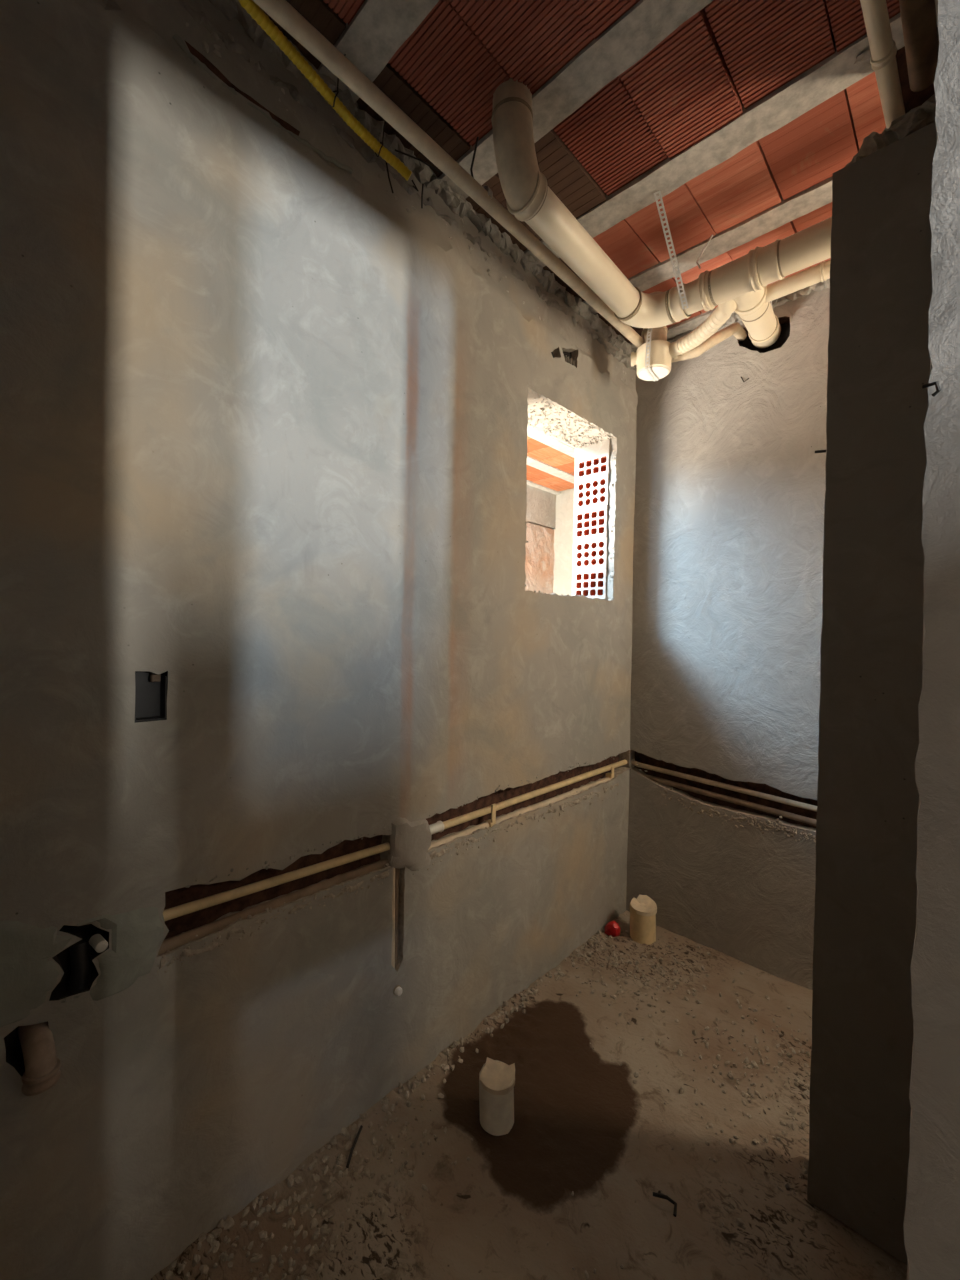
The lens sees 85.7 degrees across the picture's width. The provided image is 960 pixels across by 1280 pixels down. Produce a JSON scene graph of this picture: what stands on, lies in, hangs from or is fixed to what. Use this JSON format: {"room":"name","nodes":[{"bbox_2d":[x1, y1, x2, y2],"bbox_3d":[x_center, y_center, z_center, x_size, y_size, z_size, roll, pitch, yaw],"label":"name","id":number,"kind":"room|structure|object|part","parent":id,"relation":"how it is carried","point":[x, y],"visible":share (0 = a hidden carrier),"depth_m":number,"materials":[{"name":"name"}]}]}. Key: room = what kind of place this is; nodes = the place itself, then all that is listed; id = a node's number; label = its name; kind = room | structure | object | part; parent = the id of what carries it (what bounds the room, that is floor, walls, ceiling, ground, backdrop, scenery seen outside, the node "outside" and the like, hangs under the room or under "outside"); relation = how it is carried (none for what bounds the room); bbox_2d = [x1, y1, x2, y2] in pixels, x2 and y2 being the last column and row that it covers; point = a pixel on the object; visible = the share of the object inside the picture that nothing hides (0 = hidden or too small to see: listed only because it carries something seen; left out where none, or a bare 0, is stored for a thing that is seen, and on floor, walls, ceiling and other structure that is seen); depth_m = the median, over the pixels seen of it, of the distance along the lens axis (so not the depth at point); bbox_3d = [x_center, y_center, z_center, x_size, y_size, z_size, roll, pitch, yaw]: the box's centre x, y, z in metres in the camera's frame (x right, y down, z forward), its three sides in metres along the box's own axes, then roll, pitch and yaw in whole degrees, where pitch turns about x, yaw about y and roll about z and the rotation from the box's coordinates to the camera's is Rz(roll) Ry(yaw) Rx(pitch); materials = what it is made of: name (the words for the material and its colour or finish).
{"room":"unfinished bathroom","nodes":[
{"label":"unfinished bathroom","id":0,"kind":"room"},
{"bbox_2d":[0,0,637,1279],"bbox_3d":[-0.417,-0.041,1.533,0.244,2.900,3.370,2,1,43],"label":"wall","id":1,"kind":"structure","parent":0,"point":[266,412],"depth_m":1.24,"materials":[{"name":"concrete"}]},
{"bbox_2d":[18,1022,60,1095],"bbox_3d":[-0.820,0.765,0.963,0.119,0.082,0.055,2,1,43],"label":"pipe","id":2,"kind":"object","parent":1,"relation":"attached to","point":[42,1072],"visible":0.97,"depth_m":0.94,"materials":[{"name":"plastic"}]},
{"bbox_2d":[68,941,91,990],"bbox_3d":[-0.810,0.680,1.041,0.057,0.138,0.045,2,1,43],"label":"flexible hose","id":3,"kind":"object","parent":1,"relation":"attached to","point":[81,962],"visible":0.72,"depth_m":1.03,"materials":[{"name":"black plastic"}]},
{"bbox_2d":[0,907,164,1027],"bbox_3d":[-0.795,0.607,0.994,0.017,0.235,0.340,2,1,43],"label":"mortar patch","id":4,"kind":"object","parent":1,"relation":"attached to","point":[26,975],"visible":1,"depth_m":0.98,"materials":[{"name":"grey concrete"}]},
{"bbox_2d":[89,934,107,952],"bbox_3d":[-0.768,0.612,1.044,0.043,0.022,0.022,1,1,37],"label":"pipe stub","id":5,"kind":"object","parent":1,"relation":"attached to","point":[99,944],"visible":1,"depth_m":1.03,"materials":[{"name":"white plastic"}]},
{"bbox_2d":[135,671,166,721],"bbox_3d":[-0.710,0.119,1.107,0.041,0.102,0.058,2,1,43],"label":"switch box","id":6,"kind":"object","parent":1,"relation":"attached to","point":[150,689],"visible":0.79,"depth_m":1.12,"materials":[{"name":"black plastic"}]},
{"bbox_2d":[157,863,388,972],"bbox_3d":[-0.483,0.696,1.329,0.015,0.067,0.611,2,1,43],"label":"crumbs","id":7,"kind":"object","parent":1,"relation":"attached to","point":[171,962],"visible":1,"depth_m":1.25,"materials":[{"name":"concrete"}]},
{"bbox_2d":[158,858,389,954],"bbox_3d":[-0.488,0.673,1.350,0.027,0.028,0.648,2,1,43],"label":"pipe","id":8,"kind":"object","parent":1,"relation":"attached to","point":[174,942],"visible":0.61,"depth_m":1.28,"materials":[{"name":"brown plastic"}]},
{"bbox_2d":[163,842,389,920],"bbox_3d":[-0.480,0.616,1.360,0.023,0.041,0.636,2,1,43],"label":"pipe","id":9,"kind":"object","parent":1,"relation":"attached to","point":[174,912],"visible":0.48,"depth_m":1.29,"materials":[{"name":"beige plastic"}]},
{"bbox_2d":[238,0,411,180],"bbox_3d":[-0.364,-1.348,1.230,0.083,0.086,0.601,1,1,32],"label":"conduit","id":10,"kind":"object","parent":1,"relation":"attached to","point":[250,6],"visible":1,"depth_m":1.25,"materials":[{"name":"yellow plastic"}]},
{"bbox_2d":[385,161,393,192],"bbox_3d":[-0.258,-1.323,1.478,0.004,0.078,0.030,2,1,43],"label":"wire","id":11,"kind":"object","parent":10,"relation":"hanging from","point":[385,161],"visible":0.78,"depth_m":1.48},
{"bbox_2d":[391,868,394,968],"bbox_3d":[-0.268,0.821,1.583,0.017,0.400,0.023,2,1,43],"label":"pipe","id":12,"kind":"object","parent":1,"relation":"attached to","point":[393,892],"visible":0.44,"depth_m":1.58,"materials":[{"name":"beige plastic"}]},
{"bbox_2d":[172,756,615,888],"bbox_3d":[-0.002,0.555,1.832,0.014,0.043,1.949,2,1,43],"label":"crumbs","id":13,"kind":"object","parent":1,"relation":"attached to","point":[341,840],"visible":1,"depth_m":1.36,"materials":[{"name":"concrete"}]},
{"bbox_2d":[395,868,399,961],"bbox_3d":[-0.259,0.806,1.601,0.016,0.370,0.018,2,1,43],"label":"pipe","id":14,"kind":"object","parent":1,"relation":"attached to","point":[397,871],"visible":0.5,"depth_m":1.59,"materials":[{"name":"brown plastic"}]},
{"bbox_2d":[393,985,402,995],"bbox_3d":[-0.254,1.068,1.580,0.038,0.028,0.028,2,1,43],"label":"pipe stub","id":15,"kind":"object","parent":1,"relation":"attached to","point":[397,990],"visible":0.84,"depth_m":1.57,"materials":[{"name":"white plastic"}]},
{"bbox_2d":[390,817,431,870],"bbox_3d":[-0.204,0.628,1.609,0.020,0.196,0.175,2,1,43],"label":"mortar patch","id":16,"kind":"object","parent":1,"relation":"attached to","point":[410,842],"visible":1,"depth_m":1.59,"materials":[{"name":"grey concrete"}]},
{"bbox_2d":[421,184,423,207],"bbox_3d":[-0.174,-1.344,1.566,0.004,0.074,0.007,2,1,43],"label":"wire","id":17,"kind":"object","parent":1,"relation":"attached to","point":[422,184],"visible":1,"depth_m":1.56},
{"bbox_2d":[428,777,611,849],"bbox_3d":[0.282,0.680,2.165,0.025,0.030,1.381,2,1,43],"label":"pipe","id":18,"kind":"object","parent":1,"relation":"attached to","point":[552,800],"visible":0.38,"depth_m":2.03,"materials":[{"name":"beige plastic"}]},
{"bbox_2d":[485,803,495,826],"bbox_3d":[0.038,0.643,1.903,0.033,0.086,0.029,2,1,43],"label":"clip","id":19,"kind":"object","parent":18,"relation":"attached to","point":[492,821],"visible":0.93,"depth_m":1.89,"materials":[{"name":"beige plastic"}]},
{"bbox_2d":[606,766,613,777],"bbox_3d":[0.637,0.644,2.534,0.033,0.058,0.029,2,1,43],"label":"clip","id":20,"kind":"object","parent":18,"relation":"attached to","point":[610,775],"visible":1,"depth_m":2.52,"materials":[{"name":"beige plastic"}]},
{"bbox_2d":[427,788,617,869],"bbox_3d":[0.250,0.715,2.101,0.017,0.099,1.253,2,1,43],"label":"crumbs","id":21,"kind":"object","parent":1,"relation":"attached to","point":[597,795],"visible":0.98,"depth_m":1.89,"materials":[{"name":"grey concrete"}]},
{"bbox_2d":[429,760,626,834],"bbox_3d":[0.277,0.626,2.158,0.037,0.038,1.399,2,1,43],"label":"pipe","id":22,"kind":"object","parent":1,"relation":"attached to","point":[439,826],"visible":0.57,"depth_m":2.01,"materials":[{"name":"white plastic"}]},
{"bbox_2d":[572,448,576,594],"bbox_3d":[0.518,-0.589,2.667,0.016,0.790,0.104,2,1,43],"label":"trim","id":23,"kind":"structure","parent":1,"relation":"attached to","point":[575,448],"depth_m":2.63,"materials":[{"name":"white paint"}]},
{"bbox_2d":[576,439,610,461],"bbox_3d":[0.590,-0.943,2.596,0.186,0.081,0.104,2,1,43],"label":"trim","id":24,"kind":"structure","parent":1,"relation":"attached to","point":[598,449],"depth_m":2.56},
{"bbox_2d":[150,911,906,1279],"bbox_3d":[0.342,1.396,0.757,2.088,0.035,3.388,2,1,43],"label":"floor","id":25,"kind":"structure","parent":0,"point":[582,1125],"depth_m":1.39,"materials":[{"name":"concrete"}]},
{"bbox_2d":[346,1125,362,1167],"bbox_3d":[-0.341,1.368,1.399,0.011,0.024,0.098,1,1,9],"label":"scrap","id":26,"kind":"object","parent":25,"relation":"on","point":[361,1126],"visible":1,"depth_m":1.40,"materials":[{"name":"black metal"}]},
{"bbox_2d":[479,1057,514,1135],"bbox_3d":[0.049,1.325,1.504,0.106,0.146,0.103,1,1,21],"label":"pipe stub","id":27,"kind":"object","parent":25,"relation":"on","point":[496,1078],"visible":1,"depth_m":1.47,"materials":[{"name":"beige plastic"}]},
{"bbox_2d":[164,920,893,1279],"bbox_3d":[0.433,1.389,1.443,1.199,0.051,2.117,2,1,43],"label":"rubble","id":28,"kind":"object","parent":25,"relation":"on","point":[228,1224],"visible":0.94,"depth_m":1.41,"materials":[{"name":"grey gravel"}]},
{"bbox_2d":[604,920,620,936],"bbox_3d":[0.627,1.358,2.444,0.082,0.066,0.079,2,1,43],"label":"cap","id":29,"kind":"object","parent":25,"relation":"on","point":[612,928],"visible":0.99,"depth_m":2.42,"materials":[{"name":"plastic"}]},
{"bbox_2d":[630,894,656,944],"bbox_3d":[0.762,1.310,2.420,0.123,0.187,0.118,2,1,43],"label":"pipe stub","id":30,"kind":"object","parent":25,"relation":"on","point":[643,910],"visible":0.98,"depth_m":2.38,"materials":[{"name":"beige plastic"}]},
{"bbox_2d":[653,1192,676,1216],"bbox_3d":[0.458,1.383,1.275,0.063,0.014,0.028,2,1,43],"label":"scrap","id":31,"kind":"object","parent":25,"relation":"on","point":[655,1194],"visible":1,"depth_m":1.28,"materials":[{"name":"black metal"}]},
{"bbox_2d":[526,521,551,528],"bbox_3d":[-1.215,-0.152,3.387,0.170,3.000,5.640,2,1,43],"label":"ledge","id":32,"kind":"structure","parent":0,"point":[526,521],"depth_m":5.13,"materials":[{"name":"beige concrete"}]},
{"bbox_2d":[525,485,555,593],"bbox_3d":[-1.165,-0.125,3.271,0.030,2.950,5.540,2,1,43],"label":"wall","id":33,"kind":"structure","parent":0,"point":[539,559],"depth_m":5.10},
{"bbox_2d":[526,427,574,494],"bbox_3d":[0.306,-1.548,3.679,1.720,0.158,3.140,2,1,43],"label":"ceiling","id":34,"kind":"structure","parent":0,"point":[550,464],"depth_m":4.33,"materials":[{"name":"brick"}]},
{"bbox_2d":[527,424,575,580],"bbox_3d":[-0.070,-0.119,2.066,0.020,3.000,5.900,2,1,43],"label":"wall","id":35,"kind":"structure","parent":0,"point":[531,426],"depth_m":2.52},
{"bbox_2d":[173,0,937,370],"bbox_3d":[1.095,-1.441,-0.268,4.900,0.273,4.300,2,1,43],"label":"ceiling","id":36,"kind":"structure","parent":0,"point":[742,115],"depth_m":1.40,"materials":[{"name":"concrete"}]},
{"bbox_2d":[395,149,439,172],"bbox_3d":[-0.179,-1.397,1.507,0.141,0.004,0.011,1,1,-29],"label":"wire","id":37,"kind":"object","parent":36,"relation":"attached to","point":[422,161],"visible":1,"depth_m":1.50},
{"bbox_2d":[252,0,643,347],"bbox_3d":[-0.201,-1.363,1.288,0.058,0.205,2.575,2,1,43],"label":"supply pipe","id":38,"kind":"object","parent":36,"relation":"attached to","point":[282,12],"visible":0.98,"depth_m":1.33,"materials":[{"name":"beige plastic"}]},
{"bbox_3d":[-0.016,-1.379,1.510,0.024,0.171,0.009,1,1,10],"label":"clip rod","id":39,"kind":"part","parent":38,"relation":"part of","materials":[{"name":"black metal"}]},
{"bbox_2d":[631,291,676,380],"bbox_3d":[0.746,-1.301,2.212,0.195,0.329,0.146,2,1,43],"label":"trap","id":40,"kind":"object","parent":36,"relation":"attached to","point":[660,358],"visible":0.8,"depth_m":2.17,"materials":[{"name":"beige plastic"}]},
{"bbox_2d":[645,328,657,380],"bbox_3d":[0.734,-1.238,2.203,0.029,0.216,0.132,1,1,32],"label":"strap","id":41,"kind":"object","parent":40,"relation":"attached to","point":[648,332],"visible":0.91,"depth_m":2.15,"materials":[{"name":"metal"}]},
{"bbox_2d":[491,77,831,347],"bbox_3d":[0.995,-1.335,1.731,1.738,0.304,1.152,1,1,13],"label":"drain pipe","id":42,"kind":"object","parent":36,"relation":"attached to","point":[739,285],"visible":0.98,"depth_m":1.66,"materials":[{"name":"beige plastic"}]},
{"bbox_2d":[669,306,731,356],"bbox_3d":[0.870,-1.217,2.046,0.090,0.067,0.325,1,1,-20],"label":"flexible bend","id":43,"kind":"object","parent":42,"relation":"attached to","point":[715,321],"visible":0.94,"depth_m":2.04,"materials":[{"name":"beige plastic"}]},
{"bbox_2d":[765,260,830,302],"bbox_3d":[1.353,-1.264,1.622,1.000,0.061,0.061,2,1,43],"label":"pipe","id":44,"kind":"object","parent":42,"relation":"attached to","point":[821,272],"visible":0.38,"depth_m":1.82,"materials":[{"name":"beige plastic"}]},
{"bbox_2d":[654,191,688,308],"bbox_3d":[0.657,-1.322,1.772,0.021,0.240,0.280,1,1,41],"label":"strap","id":45,"kind":"object","parent":36,"relation":"hanging from","point":[659,192],"visible":1,"depth_m":1.76,"materials":[{"name":"metal"}]},
{"bbox_2d":[696,235,712,268],"bbox_3d":[0.808,-1.396,1.863,0.054,0.114,0.017,1,1,30],"label":"hook","id":46,"kind":"object","parent":36,"relation":"attached to","point":[711,235],"visible":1,"depth_m":1.87,"materials":[{"name":"grey metal"}]},
{"bbox_2d":[854,49,870,63],"bbox_3d":[0.948,-1.432,1.265,0.058,0.013,0.026,2,1,43],"label":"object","id":47,"kind":"object","parent":36,"relation":"attached to","point":[866,55],"visible":0.59,"depth_m":1.27,"materials":[{"name":"grey concrete"}]},
{"bbox_2d":[552,488,573,594],"bbox_3d":[1.235,-0.095,4.881,1.370,2.950,0.100,2,1,43],"label":"wall","id":48,"kind":"structure","parent":0,"point":[563,533],"depth_m":5.19,"materials":[{"name":"beige paint"}]},
{"bbox_2d":[626,288,829,989],"bbox_3d":[1.538,-0.008,1.940,2.080,2.900,0.069,2,1,43],"label":"wall","id":49,"kind":"structure","parent":0,"point":[730,478],"depth_m":2.30,"materials":[{"name":"concrete"}]},
{"bbox_2d":[671,322,746,362],"bbox_3d":[1.001,-1.280,2.214,0.397,0.199,0.126,1,1,-16],"label":"pipe","id":50,"kind":"object","parent":49,"relation":"attached to","point":[735,329],"visible":0.83,"depth_m":2.17,"materials":[{"name":"beige plastic"}]},
{"bbox_2d":[631,761,816,811],"bbox_3d":[1.208,0.667,2.239,1.192,0.084,0.023,2,1,43],"label":"pipe","id":51,"kind":"object","parent":49,"relation":"attached to","point":[646,766],"visible":0.6,"depth_m":2.31,"materials":[{"name":"beige plastic"}]},
{"bbox_2d":[641,773,815,825],"bbox_3d":[1.202,0.722,2.250,1.216,0.096,0.025,2,1,43],"label":"pipe","id":52,"kind":"object","parent":49,"relation":"attached to","point":[763,808],"visible":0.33,"depth_m":2.30,"materials":[{"name":"brown plastic"}]},
{"bbox_2d":[659,788,815,842],"bbox_3d":[1.114,0.771,2.301,0.655,0.113,0.025,2,1,43],"label":"crumbs","id":53,"kind":"object","parent":49,"relation":"attached to","point":[794,831],"visible":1,"depth_m":2.21,"materials":[{"name":"grey concrete"}]},
{"bbox_2d":[807,122,935,1264],"bbox_3d":[0.998,0.130,1.238,0.294,2.555,0.141,2,1,43],"label":"wall partition","id":54,"kind":"structure","parent":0,"point":[871,650],"depth_m":1.22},
{"bbox_2d":[815,450,825,452],"bbox_3d":[0.859,-0.476,1.306,0.024,0.010,0.007,2,1,43],"label":"nail","id":55,"kind":"object","parent":54,"relation":"attached to","point":[816,451],"visible":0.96,"depth_m":1.30,"materials":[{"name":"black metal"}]},
{"bbox_2d":[845,94,935,166],"bbox_3d":[0.997,-1.192,1.230,0.243,0.123,0.080,2,1,43],"label":"crest","id":56,"kind":"object","parent":54,"relation":"on","point":[917,118],"visible":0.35,"depth_m":1.21,"materials":[{"name":"grey concrete"}]},
{"bbox_2d":[896,27,938,113],"bbox_3d":[1.114,-1.285,1.203,0.250,0.310,0.050,2,1,43],"label":"wall partition","id":57,"kind":"structure","parent":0,"point":[911,99],"depth_m":1.25,"materials":[{"name":"concrete"}]},
{"bbox_2d":[860,0,904,128],"bbox_3d":[0.775,-1.296,1.023,0.738,0.130,0.049,1,1,-45],"label":"vertical pipe","id":58,"kind":"object","parent":57,"relation":"attached to","point":[883,49],"visible":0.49,"depth_m":1.12,"materials":[{"name":"beige plastic"}]},
{"bbox_2d":[899,0,938,91],"bbox_3d":[0.906,-1.333,1.073,0.053,0.053,0.586,2,1,44],"label":"pipe","id":59,"kind":"object","parent":57,"relation":"attached to","point":[918,17],"visible":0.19,"depth_m":1.13,"materials":[{"name":"beige plastic"}]},
{"bbox_2d":[903,0,959,1279],"bbox_3d":[0.834,-0.017,0.836,0.153,2.850,0.764,2,1,43],"label":"wall","id":60,"kind":"structure","parent":0,"point":[931,1225],"depth_m":0.60,"materials":[{"name":"grey concrete"}]},
{"bbox_2d":[922,381,940,396],"bbox_3d":[0.524,-0.290,0.601,0.007,0.017,0.016,1,1,-28],"label":"wire loop","id":61,"kind":"object","parent":60,"relation":"attached to","point":[936,383],"visible":1,"depth_m":0.60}
]}

